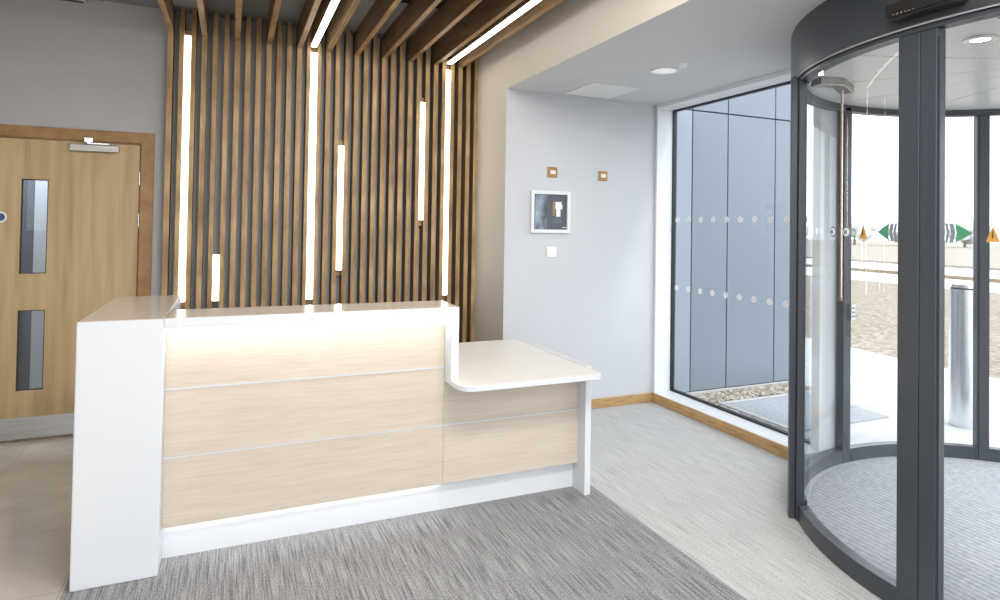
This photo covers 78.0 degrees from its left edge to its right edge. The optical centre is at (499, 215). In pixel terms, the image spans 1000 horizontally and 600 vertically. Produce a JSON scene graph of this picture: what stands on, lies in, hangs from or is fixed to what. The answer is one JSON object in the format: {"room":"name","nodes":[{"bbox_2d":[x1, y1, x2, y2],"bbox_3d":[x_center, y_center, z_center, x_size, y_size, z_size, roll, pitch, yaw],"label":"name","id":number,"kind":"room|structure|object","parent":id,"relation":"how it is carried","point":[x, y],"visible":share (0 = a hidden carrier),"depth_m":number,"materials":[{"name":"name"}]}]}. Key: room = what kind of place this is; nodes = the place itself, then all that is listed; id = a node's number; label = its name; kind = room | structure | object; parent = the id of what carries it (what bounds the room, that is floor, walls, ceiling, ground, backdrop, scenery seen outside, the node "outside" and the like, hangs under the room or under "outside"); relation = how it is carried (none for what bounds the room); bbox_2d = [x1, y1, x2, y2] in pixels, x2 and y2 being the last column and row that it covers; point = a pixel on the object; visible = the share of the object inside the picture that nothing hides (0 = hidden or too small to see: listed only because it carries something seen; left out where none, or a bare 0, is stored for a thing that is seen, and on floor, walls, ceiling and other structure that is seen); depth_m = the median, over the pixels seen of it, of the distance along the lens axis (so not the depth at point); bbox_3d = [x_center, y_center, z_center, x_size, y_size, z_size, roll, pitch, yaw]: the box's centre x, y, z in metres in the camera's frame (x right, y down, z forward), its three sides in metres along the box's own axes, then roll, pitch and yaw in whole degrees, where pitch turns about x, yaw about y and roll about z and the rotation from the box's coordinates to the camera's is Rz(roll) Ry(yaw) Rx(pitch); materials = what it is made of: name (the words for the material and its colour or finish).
{"room":"lobby","nodes":[
{"label":"lobby","id":0,"kind":"room"},
{"bbox_2d":[18,180,47,389],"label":"window","id":1,"kind":"structure","parent":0,"point":[41,187],"depth_m":5.31,"materials":[{"name":"grey"}]},
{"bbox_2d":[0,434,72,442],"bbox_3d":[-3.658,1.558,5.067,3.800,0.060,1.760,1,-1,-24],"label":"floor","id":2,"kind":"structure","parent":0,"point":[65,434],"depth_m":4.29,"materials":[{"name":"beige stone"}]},
{"bbox_2d":[0,0,462,309],"bbox_3d":[-2.635,-0.066,4.503,5.157,3.200,0.120,1,-1,-24],"label":"wall","id":3,"kind":"structure","parent":0,"point":[92,64],"depth_m":4.52,"materials":[{"name":"grey paint"}]},
{"bbox_2d":[62,0,85,2],"bbox_3d":[-3.003,-1.507,4.265,0.232,0.037,0.050,1,-1,-24],"label":"light","id":4,"kind":"object","parent":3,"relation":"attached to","point":[77,1],"visible":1,"depth_m":4.29,"materials":[{"name":"white plastic"}]},
{"bbox_2d":[0,124,154,440],"bbox_3d":[-3.058,0.460,4.278,1.130,2.128,0.186,1,-1,-24],"label":"door","id":5,"kind":"structure","parent":3,"relation":"in","point":[99,229],"depth_m":4.27,"materials":[{"name":"brown wood"}]},
{"bbox_2d":[161,7,174,295],"bbox_3d":[-2.415,0.012,4.475,0.037,3.050,0.106,1,-1,-24],"label":"timber slat","id":6,"kind":"object","parent":3,"relation":"attached to","point":[171,35],"visible":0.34,"depth_m":4.44,"materials":[{"name":"brown wood"}]},
{"bbox_2d":[173,7,185,294],"bbox_3d":[-2.349,0.014,4.504,0.034,3.050,0.106,1,-1,-24],"label":"timber slat","id":7,"kind":"object","parent":3,"relation":"attached to","point":[182,10],"visible":0.54,"depth_m":4.46,"materials":[{"name":"brown wood"}]},
{"bbox_2d":[178,30,190,307],"bbox_3d":[-2.307,-0.343,4.524,0.041,2.035,0.109,1,-1,-24],"label":"wall light","id":8,"kind":"object","parent":3,"relation":"attached to","point":[187,48],"visible":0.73,"depth_m":4.47,"materials":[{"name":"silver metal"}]},
{"bbox_2d":[185,9,197,308],"bbox_3d":[-2.278,0.015,4.535,0.034,3.050,0.105,1,-1,-24],"label":"timber slat","id":9,"kind":"object","parent":3,"relation":"attached to","point":[190,190],"visible":0.58,"depth_m":4.50,"materials":[{"name":"brown wood"}]},
{"bbox_2d":[196,13,208,308],"bbox_3d":[-2.212,0.017,4.564,0.037,3.050,0.106,1,-1,-24],"label":"timber slat","id":10,"kind":"object","parent":3,"relation":"attached to","point":[204,62],"visible":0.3,"depth_m":4.52,"materials":[{"name":"brown wood"}]},
{"bbox_2d":[207,12,218,308],"bbox_3d":[-2.145,0.018,4.593,0.034,3.050,0.106,1,-1,-24],"label":"timber slat","id":11,"kind":"object","parent":3,"relation":"attached to","point":[216,14],"visible":0.58,"depth_m":4.55,"materials":[{"name":"brown wood"}]},
{"bbox_2d":[212,254,219,300],"bbox_3d":[-2.116,0.460,4.599,0.042,0.338,0.109,1,-1,-24],"label":"wall light","id":12,"kind":"object","parent":3,"relation":"attached to","point":[215,287],"visible":0.97,"depth_m":4.55,"materials":[{"name":"white plastic"}]},
{"bbox_2d":[218,13,229,307],"bbox_3d":[-2.075,0.020,4.624,0.034,3.050,0.105,1,-1,-24],"label":"timber slat","id":13,"kind":"object","parent":3,"relation":"attached to","point":[227,16],"visible":0.58,"depth_m":4.58,"materials":[{"name":"brown wood"}]},
{"bbox_2d":[229,40,239,307],"bbox_3d":[-2.008,0.021,4.653,0.037,3.050,0.104,1,-1,-24],"label":"timber slat","id":14,"kind":"object","parent":3,"relation":"attached to","point":[237,42],"visible":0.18,"depth_m":4.61,"materials":[{"name":"brown wood"}]},
{"bbox_2d":[239,16,251,306],"bbox_3d":[-1.940,0.023,4.682,0.037,3.050,0.104,1,-1,-24],"label":"timber slat","id":15,"kind":"object","parent":3,"relation":"attached to","point":[248,19],"visible":0.58,"depth_m":4.64,"materials":[{"name":"brown wood"}]},
{"bbox_2d":[250,18,261,306],"bbox_3d":[-1.873,0.025,4.712,0.037,3.050,0.104,1,-1,-24],"label":"timber slat","id":16,"kind":"object","parent":3,"relation":"attached to","point":[259,20],"visible":0.58,"depth_m":4.67,"materials":[{"name":"brown wood"}]},
{"bbox_2d":[260,23,271,306],"bbox_3d":[-1.805,0.026,4.741,0.037,3.050,0.106,1,-1,-24],"label":"timber slat","id":17,"kind":"object","parent":3,"relation":"attached to","point":[268,46],"visible":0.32,"depth_m":4.70,"materials":[{"name":"brown wood"}]},
{"bbox_2d":[270,21,282,305],"bbox_3d":[-1.737,0.028,4.771,0.037,3.050,0.105,1,-1,-24],"label":"timber slat","id":18,"kind":"object","parent":3,"relation":"attached to","point":[279,23],"visible":0.58,"depth_m":4.73,"materials":[{"name":"brown wood"}]},
{"bbox_2d":[280,22,292,305],"bbox_3d":[-1.669,0.029,4.800,0.037,3.050,0.106,1,-1,-24],"label":"timber slat","id":19,"kind":"object","parent":3,"relation":"attached to","point":[288,75],"visible":0.58,"depth_m":4.76,"materials":[{"name":"brown wood"}]},
{"bbox_2d":[290,24,301,305],"bbox_3d":[-1.601,0.031,4.829,0.037,3.050,0.106,1,-1,-24],"label":"timber slat","id":20,"kind":"object","parent":3,"relation":"attached to","point":[298,71],"visible":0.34,"depth_m":4.79,"materials":[{"name":"brown wood"}]},
{"bbox_2d":[300,25,311,304],"bbox_3d":[-1.536,0.032,4.858,0.031,3.050,0.106,1,-1,-24],"label":"timber slat","id":21,"kind":"object","parent":3,"relation":"attached to","point":[308,38],"visible":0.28,"depth_m":4.82,"materials":[{"name":"brown wood"}]},
{"bbox_2d":[306,48,317,304],"bbox_3d":[-1.493,-0.313,4.878,0.048,2.033,0.109,1,-1,-24],"label":"wall light","id":22,"kind":"object","parent":3,"relation":"attached to","point":[313,82],"visible":0.89,"depth_m":4.83,"materials":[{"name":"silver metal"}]},
{"bbox_2d":[312,38,321,304],"bbox_3d":[-1.462,0.034,4.890,0.031,3.050,0.106,1,-1,-24],"label":"timber slat","id":23,"kind":"object","parent":3,"relation":"attached to","point":[319,47],"visible":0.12,"depth_m":4.85,"materials":[{"name":"brown wood"}]},
{"bbox_2d":[320,29,330,304],"bbox_3d":[-1.398,0.036,4.919,0.037,3.050,0.104,1,-1,-24],"label":"timber slat","id":24,"kind":"object","parent":3,"relation":"attached to","point":[327,68],"visible":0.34,"depth_m":4.88,"materials":[{"name":"brown wood"}]},
{"bbox_2d":[329,36,340,303],"bbox_3d":[-1.331,0.037,4.948,0.035,3.050,0.104,1,-1,-24],"label":"timber slat","id":25,"kind":"object","parent":3,"relation":"attached to","point":[337,48],"visible":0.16,"depth_m":4.91,"materials":[{"name":"brown wood"}]},
{"bbox_2d":[336,140,343,275],"bbox_3d":[-1.294,-0.062,4.962,0.040,1.090,0.109,1,-1,-24],"label":"wall light","id":26,"kind":"object","parent":3,"relation":"attached to","point":[341,147],"visible":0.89,"depth_m":4.91,"materials":[{"name":"white plastic"}]},
{"bbox_2d":[339,30,350,303],"bbox_3d":[-1.261,0.039,4.978,0.035,3.050,0.104,1,-1,-24],"label":"timber slat","id":27,"kind":"object","parent":3,"relation":"attached to","point":[347,35],"visible":0.54,"depth_m":4.94,"materials":[{"name":"brown wood"}]},
{"bbox_2d":[348,33,358,303],"bbox_3d":[-1.194,0.040,5.007,0.037,3.050,0.104,1,-1,-24],"label":"timber slat","id":28,"kind":"object","parent":3,"relation":"attached to","point":[355,64],"visible":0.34,"depth_m":4.97,"materials":[{"name":"brown wood"}]},
{"bbox_2d":[357,43,368,302],"bbox_3d":[-1.126,0.042,5.036,0.037,3.050,0.106,1,-1,-24],"label":"timber slat","id":29,"kind":"object","parent":3,"relation":"attached to","point":[365,53],"visible":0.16,"depth_m":5.00,"materials":[{"name":"brown wood"}]},
{"bbox_2d":[366,34,377,302],"bbox_3d":[-1.058,0.043,5.066,0.037,3.050,0.105,1,-1,-24],"label":"timber slat","id":30,"kind":"object","parent":3,"relation":"attached to","point":[374,41],"visible":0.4,"depth_m":5.03,"materials":[{"name":"brown wood"}]},
{"bbox_2d":[375,36,386,302],"bbox_3d":[-0.991,0.045,5.095,0.037,3.050,0.105,1,-1,-24],"label":"timber slat","id":31,"kind":"object","parent":3,"relation":"attached to","point":[383,61],"visible":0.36,"depth_m":5.06,"materials":[{"name":"brown wood"}]},
{"bbox_2d":[384,49,395,301],"bbox_3d":[-0.923,0.047,5.125,0.037,3.050,0.104,1,-1,-24],"label":"timber slat","id":32,"kind":"object","parent":3,"relation":"attached to","point":[392,57],"visible":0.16,"depth_m":5.09,"materials":[{"name":"brown wood"}]},
{"bbox_2d":[392,40,404,301],"bbox_3d":[-0.855,0.048,5.155,0.037,3.050,0.104,1,-1,-24],"label":"timber slat","id":33,"kind":"object","parent":3,"relation":"attached to","point":[400,49],"visible":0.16,"depth_m":5.12,"materials":[{"name":"brown wood"}]},
{"bbox_2d":[401,40,412,301],"bbox_3d":[-0.787,0.050,5.184,0.037,3.050,0.104,1,-1,-24],"label":"timber slat","id":34,"kind":"object","parent":3,"relation":"attached to","point":[409,64],"visible":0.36,"depth_m":5.15,"materials":[{"name":"brown wood"}]},
{"bbox_2d":[410,54,421,300],"bbox_3d":[-0.720,0.051,5.213,0.036,3.050,0.106,1,-1,-24],"label":"timber slat","id":35,"kind":"object","parent":3,"relation":"attached to","point":[417,62],"visible":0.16,"depth_m":5.18,"materials":[{"name":"brown wood"}]},
{"bbox_2d":[418,98,424,225],"bbox_3d":[-0.676,-0.458,5.235,0.038,1.090,0.109,1,-1,-24],"label":"wall light","id":36,"kind":"object","parent":3,"relation":"attached to","point":[422,112],"visible":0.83,"depth_m":5.18,"materials":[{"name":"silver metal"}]},
{"bbox_2d":[418,47,429,300],"bbox_3d":[-0.651,0.053,5.243,0.036,3.050,0.105,1,-1,-24],"label":"timber slat","id":37,"kind":"object","parent":3,"relation":"attached to","point":[426,54],"visible":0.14,"depth_m":5.21,"materials":[{"name":"brown wood"}]},
{"bbox_2d":[426,43,437,300],"bbox_3d":[-0.584,0.054,5.273,0.037,3.050,0.105,1,-1,-24],"label":"timber slat","id":38,"kind":"object","parent":3,"relation":"attached to","point":[434,68],"visible":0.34,"depth_m":5.24,"materials":[{"name":"brown wood"}]},
{"bbox_2d":[435,59,446,300],"bbox_3d":[-0.516,0.056,5.302,0.036,3.050,0.105,1,-1,-24],"label":"timber slat","id":39,"kind":"object","parent":3,"relation":"attached to","point":[442,66],"visible":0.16,"depth_m":5.27,"materials":[{"name":"brown wood"}]},
{"bbox_2d":[442,66,450,299],"bbox_3d":[-0.476,-0.285,5.321,0.038,2.023,0.109,1,-1,-24],"label":"wall light","id":40,"kind":"object","parent":3,"relation":"attached to","point":[448,72],"visible":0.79,"depth_m":5.27,"materials":[{"name":"white plastic"}]},
{"bbox_2d":[443,62,454,303],"bbox_3d":[-0.447,0.058,5.331,0.036,3.050,0.106,1,-1,-24],"label":"timber slat","id":41,"kind":"object","parent":3,"relation":"attached to","point":[451,66],"visible":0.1,"depth_m":5.29,"materials":[{"name":"brown wood"}]},
{"bbox_2d":[451,60,462,306],"bbox_3d":[-0.380,0.059,5.361,0.037,3.050,0.105,1,-1,-24],"label":"timber slat","id":42,"kind":"object","parent":3,"relation":"attached to","point":[458,71],"visible":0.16,"depth_m":5.33,"materials":[{"name":"brown wood"}]},
{"bbox_2d":[459,63,470,342],"bbox_3d":[-0.312,0.061,5.390,0.037,3.050,0.106,1,-1,-24],"label":"timber slat","id":43,"kind":"object","parent":3,"relation":"attached to","point":[463,269],"visible":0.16,"depth_m":5.36,"materials":[{"name":"brown wood"}]},
{"bbox_2d":[100,0,475,43],"bbox_3d":[-2.086,-1.597,3.318,5.155,0.140,2.520,1,-1,-24],"label":"ceiling","id":44,"kind":"structure","parent":0,"point":[290,10],"depth_m":4.49,"materials":[{"name":"grey paint"}]},
{"bbox_2d":[267,0,281,43],"bbox_3d":[-1.079,-1.421,3.151,0.037,0.188,3.413,1,-1,-24],"label":"ceiling beam","id":45,"kind":"structure","parent":44,"relation":"attached to","point":[274,7],"depth_m":4.25,"materials":[{"name":"brown wood"}]},
{"bbox_2d":[327,0,360,50],"bbox_3d":[-0.672,-1.411,3.328,0.037,0.188,3.413,1,-1,-24],"label":"ceiling beam","id":46,"kind":"structure","parent":44,"relation":"attached to","point":[345,9],"depth_m":4.32,"materials":[{"name":"brown wood"}]},
{"bbox_2d":[355,0,400,54],"bbox_3d":[-0.469,-1.406,3.416,0.037,0.188,3.413,1,-1,-24],"label":"ceiling beam","id":47,"kind":"structure","parent":44,"relation":"attached to","point":[380,10],"depth_m":4.37,"materials":[{"name":"brown wood"}]},
{"bbox_2d":[382,0,441,57],"bbox_3d":[-0.265,-1.402,3.505,0.037,0.188,3.413,1,-1,-24],"label":"ceiling beam","id":48,"kind":"structure","parent":44,"relation":"attached to","point":[415,12],"depth_m":4.39,"materials":[{"name":"brown wood"}]},
{"bbox_2d":[409,0,481,61],"bbox_3d":[-0.062,-1.397,3.593,0.037,0.188,3.413,1,-1,-24],"label":"ceiling beam","id":49,"kind":"structure","parent":44,"relation":"attached to","point":[450,12],"depth_m":4.42,"materials":[{"name":"brown wood"}]},
{"bbox_2d":[434,0,522,64],"bbox_3d":[0.142,-1.392,3.682,0.037,0.188,3.413,1,-1,-24],"label":"ceiling beam","id":50,"kind":"structure","parent":44,"relation":"attached to","point":[486,12],"depth_m":4.45,"materials":[{"name":"brown wood"}]},
{"bbox_2d":[0,402,881,599],"bbox_3d":[-0.433,1.543,1.170,6.605,0.060,7.720,1,-1,-24],"label":"floor","id":51,"kind":"structure","parent":0,"point":[565,543],"depth_m":2.90,"materials":[{"name":"grey carpet"}]},
{"bbox_2d":[69,295,600,591],"bbox_3d":[-0.755,1.002,3.329,2.446,1.084,1.085,1,-1,-24],"label":"reception desk","id":52,"kind":"object","parent":51,"relation":"on","point":[196,430],"visible":1,"depth_m":2.93,"materials":[{"name":"white laminate"}]},
{"bbox_2d":[164,300,458,379],"bbox_3d":[-0.876,0.637,3.014,1.328,0.368,0.287,1,-1,-24],"label":"countertop","id":53,"kind":"structure","parent":52,"relation":"on","point":[183,318],"depth_m":2.96,"materials":[{"name":"white laminate"}]},
{"bbox_2d":[458,339,574,372],"bbox_3d":[-0.679,0.847,3.511,2.094,0.028,0.804,1,-1,-24],"label":"countertop","id":54,"kind":"structure","parent":52,"relation":"on","point":[479,356],"depth_m":3.71,"materials":[{"name":"white laminate"}]},
{"bbox_2d":[444,363,600,391],"bbox_3d":[0.132,0.856,3.275,0.816,0.028,0.276,1,-1,-24],"label":"countertop","id":55,"kind":"structure","parent":52,"relation":"on","point":[565,373],"depth_m":3.22,"materials":[{"name":"white laminate"}]},
{"bbox_2d":[503,89,655,398],"bbox_3d":[0.630,0.003,5.531,1.653,3.200,0.840,1,-1,-24],"label":"wall","id":56,"kind":"structure","parent":0,"point":[591,303],"depth_m":5.11,"materials":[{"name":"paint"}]},
{"bbox_2d":[530,190,570,232],"bbox_3d":[0.405,-0.029,4.959,0.355,0.338,0.030,1,-1,-24],"label":"framed notice","id":57,"kind":"object","parent":56,"relation":"attached to","point":[549,210],"visible":1,"depth_m":4.96,"materials":[{"name":"white paper"}]},
{"bbox_2d":[535,194,546,228],"bbox_3d":[0.328,-0.030,4.928,0.104,0.279,0.002,1,-1,-24],"label":"print","id":58,"kind":"object","parent":57,"relation":"attached to","point":[540,199],"depth_m":4.93},
{"bbox_2d":[546,247,555,256],"bbox_3d":[0.414,0.293,4.969,0.089,0.082,0.014,1,-1,-24],"label":"wall switch","id":59,"kind":"object","parent":56,"relation":"attached to","point":[550,251],"visible":1,"depth_m":4.96,"materials":[{"name":"white plastic"}]},
{"bbox_2d":[547,167,557,177],"bbox_3d":[0.424,-0.349,4.979,0.090,0.084,0.015,1,-1,-24],"label":"wall switch","id":60,"kind":"object","parent":56,"relation":"attached to","point":[551,171],"visible":1,"depth_m":4.97,"materials":[{"name":"brown wood"}]},
{"bbox_2d":[598,171,607,180],"bbox_3d":[0.863,-0.332,5.170,0.088,0.079,0.015,1,-1,-24],"label":"wall switch","id":61,"kind":"object","parent":56,"relation":"attached to","point":[602,175],"visible":1,"depth_m":5.16,"materials":[{"name":"brown wood"}]},
{"bbox_2d":[591,392,652,408],"bbox_3d":[0.672,1.557,5.069,1.428,0.078,0.014,1,-1,-24],"label":"baseboard","id":62,"kind":"structure","parent":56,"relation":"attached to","point":[644,397],"depth_m":5.21,"materials":[{"name":"brown wood"}]},
{"bbox_2d":[653,69,837,459],"bbox_3d":[2.865,0.294,2.226,0.279,2.577,7.000,1,-1,-24],"label":"window frame","id":63,"kind":"structure","parent":56,"relation":"in","point":[825,122],"depth_m":4.06,"materials":[{"name":"white"}]},
{"bbox_2d":[652,393,787,458],"bbox_3d":[1.628,1.565,4.644,0.014,0.078,1.526,1,-1,-24],"label":"baseboard","id":64,"kind":"structure","parent":63,"relation":"attached to","point":[778,449],"depth_m":4.56,"materials":[{"name":"brown wood"}]},
{"bbox_2d":[670,81,810,444],"bbox_3d":[1.825,0.296,4.766,0.040,2.465,1.488,1,-1,-24],"label":"window","id":65,"kind":"structure","parent":63,"relation":"attached to","point":[675,219],"depth_m":5.39,"materials":[{"name":"black metal"}]},
{"bbox_2d":[474,0,688,341],"bbox_3d":[1.338,-0.046,1.957,0.102,3.200,7.720,1,-1,-24],"label":"wall","id":66,"kind":"structure","parent":0,"point":[570,28],"depth_m":4.86,"materials":[{"name":"grey paint"}]},
{"bbox_2d":[466,57,478,341],"bbox_3d":[-0.245,0.062,5.420,0.037,3.050,0.104,1,-1,-24],"label":"timber slat","id":67,"kind":"object","parent":66,"relation":"attached to","point":[474,64],"visible":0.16,"depth_m":5.39,"materials":[{"name":"brown wood"}]},
{"bbox_2d":[507,0,825,104],"bbox_3d":[2.210,-1.069,1.954,1.655,0.121,7.000,1,-1,-24],"label":"ceiling","id":68,"kind":"structure","parent":0,"point":[723,43],"depth_m":3.79,"materials":[{"name":"paint"}]},
{"bbox_2d":[565,82,639,98],"bbox_3d":[0.799,-0.979,4.846,0.420,0.008,0.420,1,-1,-24],"label":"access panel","id":69,"kind":"object","parent":68,"relation":"in","point":[594,89],"visible":1,"depth_m":4.83,"materials":[{"name":"white plastic"}]},
{"bbox_2d":[651,67,678,74],"bbox_3d":[1.121,-0.985,4.200,0.184,0.008,0.184,1,-1,-24],"label":"recessed light","id":70,"kind":"object","parent":68,"relation":"in","point":[661,70],"visible":1,"depth_m":4.19,"materials":[{"name":"white plastic"}]},
{"bbox_2d":[654,69,675,73],"bbox_3d":[1.121,-0.986,4.200,0.144,0.004,0.144,1,-1,-24],"label":"diffuser","id":71,"kind":"object","parent":70,"relation":"attached to","point":[656,71],"depth_m":4.21,"materials":[{"name":"white"}]},
{"bbox_2d":[678,63,687,67],"bbox_3d":[1.196,-0.981,4.034,0.060,0.020,0.060,1,-1,-24],"label":"sensor","id":72,"kind":"object","parent":68,"relation":"attached to","point":[681,65],"visible":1,"depth_m":4.02,"materials":[{"name":"white plastic"}]},
{"bbox_3d":[2.793,1.623,2.885,2.676,0.059,2.676,1,-1,-24],"label":"floor","id":73,"kind":"structure","parent":0,"visible":0},
{"bbox_2d":[787,0,999,599],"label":"entrance door","id":74,"kind":"structure","parent":73,"relation":"on","point":[921,63],"depth_m":2.66,"materials":[{"name":"grey"}]},
{"bbox_2d":[851,213,876,244],"bbox_3d":[43.200,1.621,75.629,4.069,3.863,4.810,1,-1,-4],"label":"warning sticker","id":75,"kind":"object","parent":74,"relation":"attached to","point":[870,225],"visible":0.48,"depth_m":73.77,"materials":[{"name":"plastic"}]},
{"bbox_2d":[809,458,999,599],"bbox_3d":[2.793,1.588,2.885,2.408,0.010,2.408,1,-1,-24],"label":"entrance mat","id":76,"kind":"object","parent":73,"relation":"on","point":[857,502],"visible":0.58,"depth_m":3.23,"materials":[{"name":"grey carpet"}]},
{"bbox_3d":[-0.545,-1.613,-0.221,5.155,0.100,5.200,1,-1,-24],"label":"ceiling","id":77,"kind":"structure","parent":0,"visible":0},
{"bbox_2d":[158,0,173,31],"bbox_3d":[-1.690,-1.435,2.885,0.037,0.188,3.413,1,-1,-24],"label":"ceiling beam","id":78,"kind":"structure","parent":77,"relation":"attached to","point":[166,6],"depth_m":4.16,"materials":[{"name":"brown wood"}]},
{"bbox_2d":[197,0,207,35],"bbox_3d":[-1.486,-1.430,2.974,0.037,0.188,3.413,1,-1,-24],"label":"ceiling beam","id":79,"kind":"structure","parent":77,"relation":"attached to","point":[202,5],"depth_m":4.17,"materials":[{"name":"brown wood"}]},
{"bbox_2d":[235,0,241,39],"bbox_3d":[-1.283,-1.425,3.062,0.037,0.188,3.413,1,-1,-24],"label":"ceiling beam","id":80,"kind":"structure","parent":77,"relation":"attached to","point":[238,15],"depth_m":4.16,"materials":[{"name":"brown wood"}]},
{"bbox_2d":[297,0,320,47],"bbox_3d":[-0.876,-1.416,3.239,0.037,0.188,3.413,1,-1,-24],"label":"ceiling beam","id":81,"kind":"structure","parent":77,"relation":"attached to","point":[310,7],"depth_m":4.29,"materials":[{"name":"brown wood"}]},
{"bbox_2d":[311,0,339,47],"bbox_3d":[-0.776,-1.419,3.268,0.044,0.178,3.385,1,-1,-24],"label":"led ceiling light","id":82,"kind":"object","parent":77,"relation":"attached to","point":[326,9],"visible":0.93,"depth_m":4.31,"materials":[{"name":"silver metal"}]},
{"bbox_2d":[447,0,540,63],"bbox_3d":[0.245,-1.395,3.712,0.044,0.178,3.385,1,-1,-24],"label":"led ceiling light","id":83,"kind":"object","parent":77,"relation":"attached to","point":[522,7],"visible":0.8,"depth_m":4.34,"materials":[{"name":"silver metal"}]},
{"bbox_2d":[459,0,563,67],"bbox_3d":[0.345,-1.388,3.770,0.037,0.188,3.413,1,-1,-24],"label":"ceiling beam","id":84,"kind":"structure","parent":77,"relation":"attached to","point":[543,6],"depth_m":4.35,"materials":[{"name":"brown wood"}]},
{"label":"outside","id":85,"kind":"structure","parent":0,"visible":0},
{"bbox_2d":[805,276,999,378],"bbox_3d":[8.421,1.952,13.135,11.200,0.045,62.600,1,-1,-24],"label":"gravel yard","id":86,"kind":"structure","parent":85,"point":[874,326],"depth_m":10.98,"materials":[{"name":"beige gravel"}]},
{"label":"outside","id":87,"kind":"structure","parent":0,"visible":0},
{"bbox_2d":[806,238,999,267],"bbox_3d":[15.503,2.658,39.442,180.000,0.300,240.000,1,-1,-24],"label":"ground","id":88,"kind":"structure","parent":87,"point":[878,250],"depth_m":50.30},
{"bbox_2d":[882,221,897,241],"bbox_3d":[47.493,1.994,71.770,4.391,3.124,4.827,1,-1,-24],"label":"tree","id":89,"kind":"object","parent":88,"relation":"on","point":[887,222],"visible":0.05,"depth_m":72.15,"materials":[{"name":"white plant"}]},
{"bbox_2d":[945,217,991,247],"bbox_3d":[52.541,1.887,69.519,4.559,3.421,4.441,1,-1,-24],"label":"tree","id":90,"kind":"object","parent":88,"relation":"on","point":[966,223],"visible":0.31,"depth_m":68.43,"materials":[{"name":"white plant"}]},
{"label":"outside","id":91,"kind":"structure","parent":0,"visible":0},
{"bbox_2d":[740,337,999,447],"bbox_3d":[4.020,1.712,5.223,4.390,0.060,11.600,1,-1,-24],"label":"paving","id":92,"kind":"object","parent":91,"point":[873,388],"depth_m":5.64,"materials":[{"name":"grey concrete"}]},
{"bbox_2d":[674,84,790,394],"bbox_3d":[2.216,-0.124,5.983,1.610,3.680,0.200,1,-1,-24],"label":"wall","id":93,"kind":"structure","parent":92,"relation":"on","point":[733,155],"depth_m":5.92,"materials":[{"name":"blue metal"}]},
{"bbox_2d":[692,383,810,439],"bbox_3d":[2.532,1.643,5.169,1.602,0.024,1.516,1,-1,-24],"label":"gravel","id":94,"kind":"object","parent":92,"relation":"on","point":[752,392],"visible":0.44,"depth_m":5.69,"materials":[{"name":"gravel"}]},
{"bbox_2d":[718,390,810,429],"bbox_3d":[2.648,1.665,5.270,1.270,0.052,0.820,1,-1,-24],"label":"kerb","id":95,"kind":"object","parent":92,"relation":"on","point":[724,403],"visible":0.22,"depth_m":5.26,"materials":[{"name":"concrete"}]},
{"bbox_2d":[729,393,888,431],"bbox_3d":[2.580,1.663,5.228,1.028,0.032,0.758,1,-1,-24],"label":"mat","id":96,"kind":"object","parent":92,"relation":"on","point":[775,409],"visible":0.36,"depth_m":5.20,"materials":[{"name":"grey carpet"}]},
{"bbox_2d":[948,283,972,428],"bbox_3d":[3.700,1.109,4.926,0.196,1.124,0.196,1,-1,-24],"label":"bollard","id":97,"kind":"object","parent":92,"relation":"on","point":[960,351],"visible":0.7,"depth_m":4.86,"materials":[{"name":"silver metal"}]},
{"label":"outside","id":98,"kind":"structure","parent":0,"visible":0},
{"bbox_2d":[806,258,999,293],"bbox_3d":[14.271,2.286,28.003,11.400,0.060,100.000,1,-1,-24],"label":"road","id":99,"kind":"structure","parent":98,"point":[994,274],"depth_m":23.05,"materials":[{"name":"grey asphalt"}]},
{"bbox_2d":[806,264,999,282],"bbox_3d":[15.154,2.112,21.845,0.220,0.110,40.066,1,-1,-20],"label":"kerb","id":100,"kind":"object","parent":99,"relation":"on","point":[807,265],"depth_m":22.95,"materials":[{"name":"grey concrete"}]},
{"bbox_2d":[806,256,999,270],"bbox_3d":[21.094,2.291,26.610,0.220,0.100,48.011,1,-1,-22],"label":"kerb","id":101,"kind":"object","parent":99,"relation":"on","point":[858,260],"visible":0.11,"depth_m":30.46,"materials":[{"name":"grey concrete"}]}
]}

